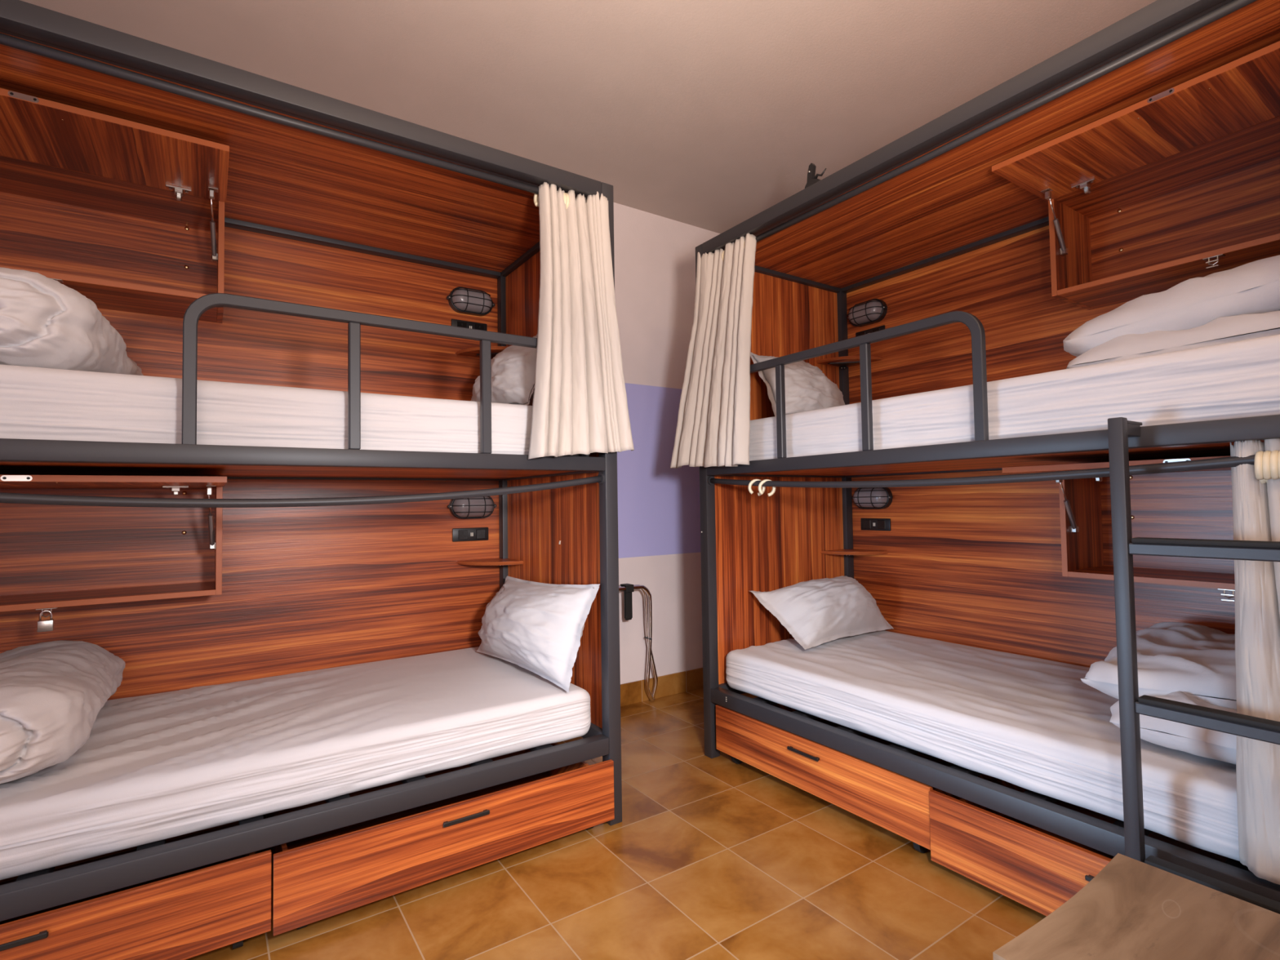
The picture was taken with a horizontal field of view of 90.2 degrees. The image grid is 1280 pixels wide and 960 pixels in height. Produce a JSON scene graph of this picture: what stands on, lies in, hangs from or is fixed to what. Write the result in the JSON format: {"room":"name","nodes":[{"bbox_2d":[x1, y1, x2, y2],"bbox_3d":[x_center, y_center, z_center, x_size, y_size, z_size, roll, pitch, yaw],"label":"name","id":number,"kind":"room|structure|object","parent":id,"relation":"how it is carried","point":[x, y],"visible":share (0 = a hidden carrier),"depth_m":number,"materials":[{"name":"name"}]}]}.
{"room":"dormitory","nodes":[
{"label":"dormitory","id":0,"kind":"room"},
{"bbox_2d":[20,0,1156,233],"bbox_3d":[0.257,-1.713,1.039,4.470,0.100,4.903,0,-2,-34],"label":"ceiling","id":1,"kind":"structure","parent":0,"point":[710,115],"depth_m":2.47,"materials":[{"name":"paint"}]},
{"bbox_2d":[186,688,1046,959],"bbox_3d":[0.302,1.198,0.939,4.470,0.100,4.903,0,-2,-34],"label":"floor","id":2,"kind":"structure","parent":0,"point":[718,858],"depth_m":1.82,"materials":[{"name":"tile"}]},
{"bbox_2d":[0,821,271,959],"bbox_3d":[-1.564,1.080,1.641,1.015,0.238,0.766,0,-2,-34],"label":"drawer","id":3,"kind":"object","parent":2,"relation":"on","point":[184,915],"visible":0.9,"depth_m":1.51,"materials":[{"name":"brown wood"}]},
{"bbox_2d":[0,0,622,921],"bbox_3d":[-1.249,0.077,2.093,2.140,2.269,1.018,0,-2,-34],"label":"bunk bed","id":4,"kind":"object","parent":2,"relation":"on","point":[350,228],"visible":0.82,"depth_m":2.34,"materials":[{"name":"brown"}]},
{"bbox_2d":[0,474,226,617],"bbox_3d":[-1.783,0.203,1.896,0.915,0.424,0.698,0,-2,-34],"label":"storage cabinet","id":5,"kind":"object","parent":4,"relation":"attached to","point":[52,556],"visible":1,"depth_m":2.19,"materials":[{"name":"brown wood"}]},
{"bbox_2d":[36,609,53,632],"bbox_3d":[-1.795,0.424,1.926,0.036,0.064,0.016,0,-2,-34],"label":"padlock","id":6,"kind":"object","parent":5,"relation":"hanging from","point":[46,625],"visible":1,"depth_m":1.92,"materials":[{"name":"silver metal"}]},
{"bbox_2d":[0,88,229,323],"bbox_3d":[-1.798,-0.793,1.931,0.915,0.410,0.698,0,-2,-34],"label":"storage cabinet","id":7,"kind":"object","parent":4,"relation":"attached to","point":[126,215],"visible":0.84,"depth_m":2.14,"materials":[{"name":"brown wood"}]},
{"bbox_2d":[0,364,578,456],"bbox_3d":[-1.264,-0.150,2.110,2.012,0.203,0.925,0,-2,-34],"label":"mattress","id":8,"kind":"object","parent":4,"relation":"on","point":[42,403],"visible":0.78,"depth_m":1.69,"materials":[{"name":"white fabric"}]},
{"bbox_2d":[0,266,143,375],"bbox_3d":[-1.742,-0.386,1.797,0.527,0.258,0.872,0,-2,-34],"label":"duvet","id":9,"kind":"object","parent":8,"relation":"on","point":[45,322],"visible":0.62,"depth_m":1.57,"materials":[{"name":"white fabric"}]},
{"bbox_2d":[471,334,537,404],"bbox_3d":[-0.521,-0.418,2.586,0.261,0.336,0.743,0,-2,-34],"label":"pillow","id":10,"kind":"object","parent":8,"relation":"on","point":[513,368],"visible":0.58,"depth_m":2.37,"materials":[{"name":"grey fabric"}]},
{"bbox_2d":[0,646,591,879],"bbox_3d":[-1.246,0.822,2.073,2.012,0.179,0.934,0,-2,-34],"label":"mattress","id":11,"kind":"object","parent":4,"relation":"on","point":[153,767],"visible":0.92,"depth_m":1.85,"materials":[{"name":"white fabric"}]},
{"bbox_2d":[0,640,125,783],"bbox_3d":[-1.726,0.618,1.750,0.430,0.227,0.901,0,-2,-34],"label":"duvet","id":12,"kind":"object","parent":11,"relation":"on","point":[53,694],"visible":1,"depth_m":1.58,"materials":[{"name":"white fabric"}]},
{"bbox_2d":[476,575,599,692],"bbox_3d":[-0.455,0.562,2.524,0.254,0.358,0.807,0,-2,-34],"label":"pillow","id":13,"kind":"object","parent":11,"relation":"on","point":[536,627],"visible":1,"depth_m":2.32,"materials":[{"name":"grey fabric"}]},
{"bbox_2d":[451,319,487,330],"bbox_3d":[-0.806,-0.720,3.016,0.173,0.062,0.012,0,-2,-34],"label":"power socket","id":14,"kind":"object","parent":4,"relation":"attached to","point":[455,322],"visible":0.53,"depth_m":3.01,"materials":[{"name":"black plastic"}]},
{"bbox_2d":[457,321,466,328],"bbox_3d":[-0.835,-0.720,2.992,0.044,0.044,0.004,0,-2,-34],"label":"outlet","id":15,"kind":"object","parent":14,"relation":"attached to","point":[461,324],"depth_m":2.99,"materials":[{"name":"black plastic"}]},
{"bbox_2d":[475,324,484,330],"bbox_3d":[-0.765,-0.720,3.040,0.044,0.044,0.004,0,-2,-34],"label":"outlet","id":16,"kind":"object","parent":14,"relation":"attached to","point":[478,326],"depth_m":3.04,"materials":[{"name":"black plastic"}]},
{"bbox_2d":[452,527,488,542],"bbox_3d":[-0.791,0.255,2.982,0.173,0.062,0.012,0,-2,-34],"label":"power socket","id":17,"kind":"object","parent":4,"relation":"attached to","point":[473,534],"visible":1,"depth_m":2.98,"materials":[{"name":"black plastic"}]},
{"bbox_2d":[458,529,467,539],"bbox_3d":[-0.820,0.254,2.958,0.044,0.044,0.004,0,-2,-34],"label":"outlet","id":18,"kind":"object","parent":17,"relation":"attached to","point":[463,534],"depth_m":2.96,"materials":[{"name":"black plastic"}]},
{"bbox_2d":[475,528,485,538],"bbox_3d":[-0.750,0.255,3.006,0.044,0.044,0.004,0,-2,-34],"label":"outlet","id":19,"kind":"object","parent":17,"relation":"attached to","point":[480,533],"depth_m":3.00,"materials":[{"name":"black plastic"}]},
{"bbox_2d":[446,286,495,316],"bbox_3d":[-0.785,-0.843,2.992,0.232,0.117,0.084,0,-2,-34],"label":"lamp","id":20,"kind":"object","parent":4,"relation":"attached to","point":[464,300],"visible":1,"depth_m":2.97,"materials":[{"name":"white glass"}]},
{"bbox_2d":[447,496,496,519],"bbox_3d":[-0.770,0.121,2.959,0.232,0.117,0.084,0,-2,-34],"label":"lamp","id":21,"kind":"object","parent":4,"relation":"attached to","point":[482,507],"visible":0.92,"depth_m":2.93,"materials":[{"name":"white glass"}]},
{"bbox_2d":[455,346,506,359],"bbox_3d":[-0.702,-0.586,2.948,0.232,0.034,0.232,0,-2,-34],"label":"corner shelf","id":22,"kind":"object","parent":4,"relation":"attached to","point":[474,352],"visible":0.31,"depth_m":2.93,"materials":[{"name":"brown wood"}]},
{"bbox_2d":[456,558,523,566],"bbox_3d":[-0.688,0.387,2.914,0.232,0.034,0.232,0,-2,-34],"label":"corner shelf","id":23,"kind":"object","parent":4,"relation":"attached to","point":[489,562],"visible":1,"depth_m":2.88,"materials":[{"name":"brown wood"}]},
{"bbox_2d":[533,193,538,206],"bbox_3d":[-0.346,-0.978,2.199,0.014,0.070,0.070,1,-3,-40],"label":"curtain ring","id":24,"kind":"object","parent":4,"relation":"hanging from","point":[535,196],"visible":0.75,"depth_m":2.21,"materials":[{"name":"beige plastic"}]},
{"bbox_2d":[565,192,569,208],"bbox_3d":[-0.268,-0.977,2.251,0.014,0.070,0.070,0,-2,-34],"label":"curtain ring","id":25,"kind":"object","parent":4,"relation":"hanging from","point":[567,194],"visible":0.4,"depth_m":2.23,"materials":[{"name":"beige plastic"}]},
{"bbox_2d":[528,182,634,459],"bbox_3d":[-0.207,-0.549,2.195,0.398,0.966,0.120,0,-2,-34],"label":"curtain","id":26,"kind":"object","parent":4,"relation":"hanging from","point":[580,406],"visible":1,"depth_m":2.17,"materials":[{"name":"beige fabric"}]},
{"bbox_2d":[265,742,614,936],"bbox_3d":[-0.714,1.090,2.203,1.015,0.231,0.766,0,-2,-34],"label":"drawer","id":27,"kind":"object","parent":2,"relation":"on","point":[317,877],"visible":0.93,"depth_m":1.87,"materials":[{"name":"brown wood"}]},
{"bbox_2d":[715,703,999,853],"bbox_3d":[0.907,1.073,2.544,0.766,0.238,0.986,0,-2,-34],"label":"drawer","id":28,"kind":"object","parent":2,"relation":"on","point":[897,803],"visible":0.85,"depth_m":2.25,"materials":[{"name":"brown wood"}]},
{"bbox_2d":[695,0,1279,902],"bbox_3d":[1.286,0.043,2.248,1.022,2.269,2.140,0,-2,-34],"label":"bunk bed","id":29,"kind":"object","parent":2,"relation":"on","point":[957,252],"visible":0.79,"depth_m":2.60,"materials":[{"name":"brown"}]},
{"bbox_2d":[670,233,756,468],"bbox_3d":[0.305,-0.540,2.768,0.134,0.982,0.474,0,-2,-34],"label":"curtain","id":30,"kind":"object","parent":29,"relation":"hanging from","point":[713,428],"visible":0.99,"depth_m":2.69,"materials":[{"name":"beige fabric"}]},
{"bbox_2d":[721,249,724,261],"bbox_3d":[0.381,-0.969,2.780,0.070,0.070,0.014,1,-3,-40],"label":"curtain ring","id":31,"kind":"object","parent":29,"relation":"hanging from","point":[723,251],"visible":0.27,"depth_m":2.76,"materials":[{"name":"beige plastic"}]},
{"bbox_2d":[747,479,765,496],"bbox_3d":[0.474,0.030,2.587,0.070,0.070,0.014,-1,-2,1],"label":"curtain ring","id":32,"kind":"object","parent":29,"relation":"hanging from","point":[749,487],"visible":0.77,"depth_m":2.58,"materials":[{"name":"beige plastic"}]},
{"bbox_2d":[758,479,775,496],"bbox_3d":[0.506,0.032,2.539,0.070,0.070,0.014,-1,-2,1],"label":"curtain ring","id":33,"kind":"object","parent":29,"relation":"hanging from","point":[762,482],"visible":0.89,"depth_m":2.53,"materials":[{"name":"beige plastic"}]},
{"bbox_2d":[804,163,826,188],"bbox_3d":[0.648,-1.124,2.342,0.032,0.090,0.091,0,-2,-34],"label":"clamp","id":34,"kind":"object","parent":29,"relation":"on","point":[812,177],"visible":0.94,"depth_m":2.35,"materials":[{"name":"black metal"}]},
{"bbox_2d":[816,355,882,369],"bbox_3d":[1.066,-0.602,3.251,0.232,0.034,0.232,0,-2,-34],"label":"corner shelf","id":35,"kind":"object","parent":29,"relation":"attached to","point":[846,361],"visible":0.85,"depth_m":3.25,"materials":[{"name":"brown wood"}]},
{"bbox_2d":[820,548,888,555],"bbox_3d":[1.081,0.375,3.217,0.232,0.034,0.232,0,-2,-34],"label":"corner shelf","id":36,"kind":"object","parent":29,"relation":"attached to","point":[853,551],"visible":1,"depth_m":3.19,"materials":[{"name":"brown wood"}]},
{"bbox_2d":[847,298,887,327],"bbox_3d":[1.149,-0.858,3.264,0.084,0.117,0.232,0,-2,-34],"label":"lamp","id":37,"kind":"object","parent":29,"relation":"attached to","point":[873,311],"visible":1,"depth_m":3.23,"materials":[{"name":"white glass"}]},
{"bbox_2d":[855,324,884,337],"bbox_3d":[1.182,-0.746,3.277,0.012,0.062,0.173,0,-2,-34],"label":"power socket","id":38,"kind":"object","parent":29,"relation":"attached to","point":[881,327],"visible":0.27,"depth_m":3.27,"materials":[{"name":"black plastic"}]},
{"bbox_2d":[857,331,865,336],"bbox_3d":[1.153,-0.744,3.314,0.004,0.044,0.044,0,-2,-34],"label":"outlet","id":39,"kind":"object","parent":38,"relation":"attached to","point":[860,333],"depth_m":3.32,"materials":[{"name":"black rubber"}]},
{"bbox_2d":[871,328,879,332],"bbox_3d":[1.200,-0.748,3.244,0.004,0.044,0.044,0,-2,-34],"label":"outlet","id":40,"kind":"object","parent":38,"relation":"attached to","point":[873,330],"depth_m":3.25,"materials":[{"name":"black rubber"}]},
{"bbox_2d":[852,487,893,509],"bbox_3d":[1.163,0.089,3.231,0.084,0.117,0.232,0,-2,-34],"label":"lamp","id":41,"kind":"object","parent":29,"relation":"attached to","point":[865,498],"visible":0.98,"depth_m":3.19,"materials":[{"name":"white glass"}]},
{"bbox_2d":[860,518,890,530],"bbox_3d":[1.197,0.226,3.244,0.012,0.062,0.173,0,-2,-34],"label":"power socket","id":42,"kind":"object","parent":29,"relation":"attached to","point":[867,524],"visible":1,"depth_m":3.24,"materials":[{"name":"black plastic"}]},
{"bbox_2d":[862,520,871,528],"bbox_3d":[1.167,0.228,3.281,0.004,0.044,0.044,0,-2,-34],"label":"outlet","id":43,"kind":"object","parent":42,"relation":"attached to","point":[866,523],"depth_m":3.28,"materials":[{"name":"black plastic"}]},
{"bbox_2d":[877,520,884,528],"bbox_3d":[1.215,0.225,3.211,0.004,0.044,0.044,0,-2,-34],"label":"outlet","id":44,"kind":"object","parent":42,"relation":"attached to","point":[881,523],"depth_m":3.21,"materials":[{"name":"black plastic"}]},
{"bbox_2d":[725,630,1239,861],"bbox_3d":[1.304,0.787,2.226,0.940,0.170,2.018,0,-2,-34],"label":"mattress","id":45,"kind":"object","parent":29,"relation":"on","point":[1028,722],"visible":0.77,"depth_m":2.00,"materials":[{"name":"white fabric"}]},
{"bbox_2d":[750,575,893,649],"bbox_3d":[0.889,0.599,2.992,0.770,0.279,0.287,0,-2,-34],"label":"pillow","id":46,"kind":"object","parent":45,"relation":"on","point":[815,612],"visible":1,"depth_m":2.85,"materials":[{"name":"white fabric"}]},
{"bbox_2d":[1080,622,1236,764],"bbox_3d":[1.642,0.551,1.713,0.751,0.256,0.738,0,-2,-34],"label":"duvet","id":47,"kind":"object","parent":45,"relation":"on","point":[1192,664],"visible":0.57,"depth_m":1.67,"materials":[{"name":"white fabric"}]},
{"bbox_2d":[749,334,1279,461],"bbox_3d":[1.295,-0.185,2.264,0.926,0.207,2.018,0,-2,-34],"label":"mattress","id":48,"kind":"object","parent":29,"relation":"on","point":[1241,379],"visible":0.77,"depth_m":1.69,"materials":[{"name":"white fabric"}]},
{"bbox_2d":[750,352,844,416],"bbox_3d":[0.768,-0.428,2.971,0.643,0.342,0.263,0,-2,-34],"label":"pillow","id":49,"kind":"object","parent":48,"relation":"on","point":[807,388],"visible":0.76,"depth_m":2.85,"materials":[{"name":"grey fabric"}]},
{"bbox_2d":[1062,254,1279,368],"bbox_3d":[1.736,-0.457,1.882,0.603,0.297,0.844,0,-2,-34],"label":"duvet","id":50,"kind":"object","parent":48,"relation":"on","point":[1242,302],"visible":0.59,"depth_m":1.76,"materials":[{"name":"white fabric"}]},
{"bbox_2d":[1002,455,1235,601],"bbox_3d":[1.716,0.147,1.869,0.698,0.421,0.915,0,-2,-34],"label":"storage cabinet","id":51,"kind":"object","parent":29,"relation":"attached to","point":[1193,504],"visible":0.52,"depth_m":2.24,"materials":[{"name":"brown wood"}]},
{"bbox_2d":[991,40,1279,310],"bbox_3d":[1.701,-0.847,1.903,0.698,0.410,0.915,0,-2,-34],"label":"storage cabinet","id":52,"kind":"object","parent":29,"relation":"attached to","point":[1179,184],"visible":1,"depth_m":2.08,"materials":[{"name":"brown wood"}]},
{"bbox_2d":[1107,417,1279,914],"bbox_3d":[1.256,0.498,1.299,0.120,1.296,0.437,0,-2,-34],"label":"ladder","id":53,"kind":"object","parent":29,"relation":"attached to","point":[1119,428],"visible":0.91,"depth_m":1.42,"materials":[{"name":"dark grey painted metal"},{"name":"black rubber"}]},
{"bbox_2d":[1230,438,1279,884],"bbox_3d":[1.370,0.362,1.257,0.061,0.935,0.325,0,-2,-34],"label":"curtain","id":54,"kind":"object","parent":29,"relation":"hanging from","point":[1255,504],"visible":0.91,"depth_m":1.34,"materials":[{"name":"beige fabric"}]},
{"bbox_2d":[1253,450,1266,484],"bbox_3d":[1.314,-0.027,1.349,0.070,0.070,0.014,1,-3,-39],"label":"curtain ring","id":55,"kind":"object","parent":29,"relation":"hanging from","point":[1259,455],"visible":0.77,"depth_m":1.33,"materials":[{"name":"beige plastic"}]},
{"bbox_2d":[1262,450,1271,483],"bbox_3d":[1.320,-0.027,1.339,0.070,0.070,0.014,1,-3,-39],"label":"curtain ring","id":56,"kind":"object","parent":29,"relation":"hanging from","point":[1266,455],"visible":0.74,"depth_m":1.32,"materials":[{"name":"beige plastic"}]},
{"bbox_2d":[1269,449,1279,479],"bbox_3d":[1.327,-0.028,1.330,0.070,0.070,0.014,1,-3,-39],"label":"curtain ring","id":57,"kind":"object","parent":29,"relation":"hanging from","point":[1273,455],"visible":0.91,"depth_m":1.31,"materials":[{"name":"beige plastic"}]},
{"bbox_2d":[1277,450,1279,478],"bbox_3d":[1.333,-0.028,1.320,0.070,0.070,0.014,1,-3,-39],"label":"curtain ring","id":58,"kind":"object","parent":29,"relation":"hanging from","point":[1278,455],"visible":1,"depth_m":1.30,"materials":[{"name":"beige plastic"}]},
{"bbox_2d":[928,779,1227,915],"bbox_3d":[1.461,1.039,1.708,0.766,0.234,1.013,0,-2,-34],"label":"drawer","id":59,"kind":"object","parent":2,"relation":"on","point":[1040,869],"visible":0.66,"depth_m":1.75,"materials":[{"name":"brown wood"}]},
{"bbox_2d":[992,853,1279,959],"bbox_3d":[0.911,0.938,0.920,0.487,0.400,0.528,0,-2,-34],"label":"table","id":60,"kind":"object","parent":2,"relation":"on","point":[1132,908],"visible":1,"depth_m":1.06,"materials":[{"name":"brown wood"}]},
{"bbox_2d":[613,202,719,684],"bbox_3d":[-1.069,-0.169,2.975,4.470,2.813,0.100,0,-2,-34],"label":"wall","id":61,"kind":"structure","parent":0,"point":[659,512],"depth_m":3.71,"materials":[{"name":"paint"}]},
{"bbox_2d":[618,583,657,701],"bbox_3d":[-0.135,0.898,3.394,0.587,0.677,0.118,0,-2,-34],"label":"hanging cable","id":62,"kind":"object","parent":61,"relation":"attached to","point":[628,588],"visible":0.49,"depth_m":3.50,"materials":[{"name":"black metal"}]},
{"bbox_2d":[620,667,703,706],"bbox_3d":[-1.017,1.176,2.882,4.270,0.119,0.012,0,-2,-34],"label":"baseboard","id":63,"kind":"structure","parent":61,"relation":"attached to","point":[633,692],"depth_m":3.66,"materials":[{"name":"tile"}]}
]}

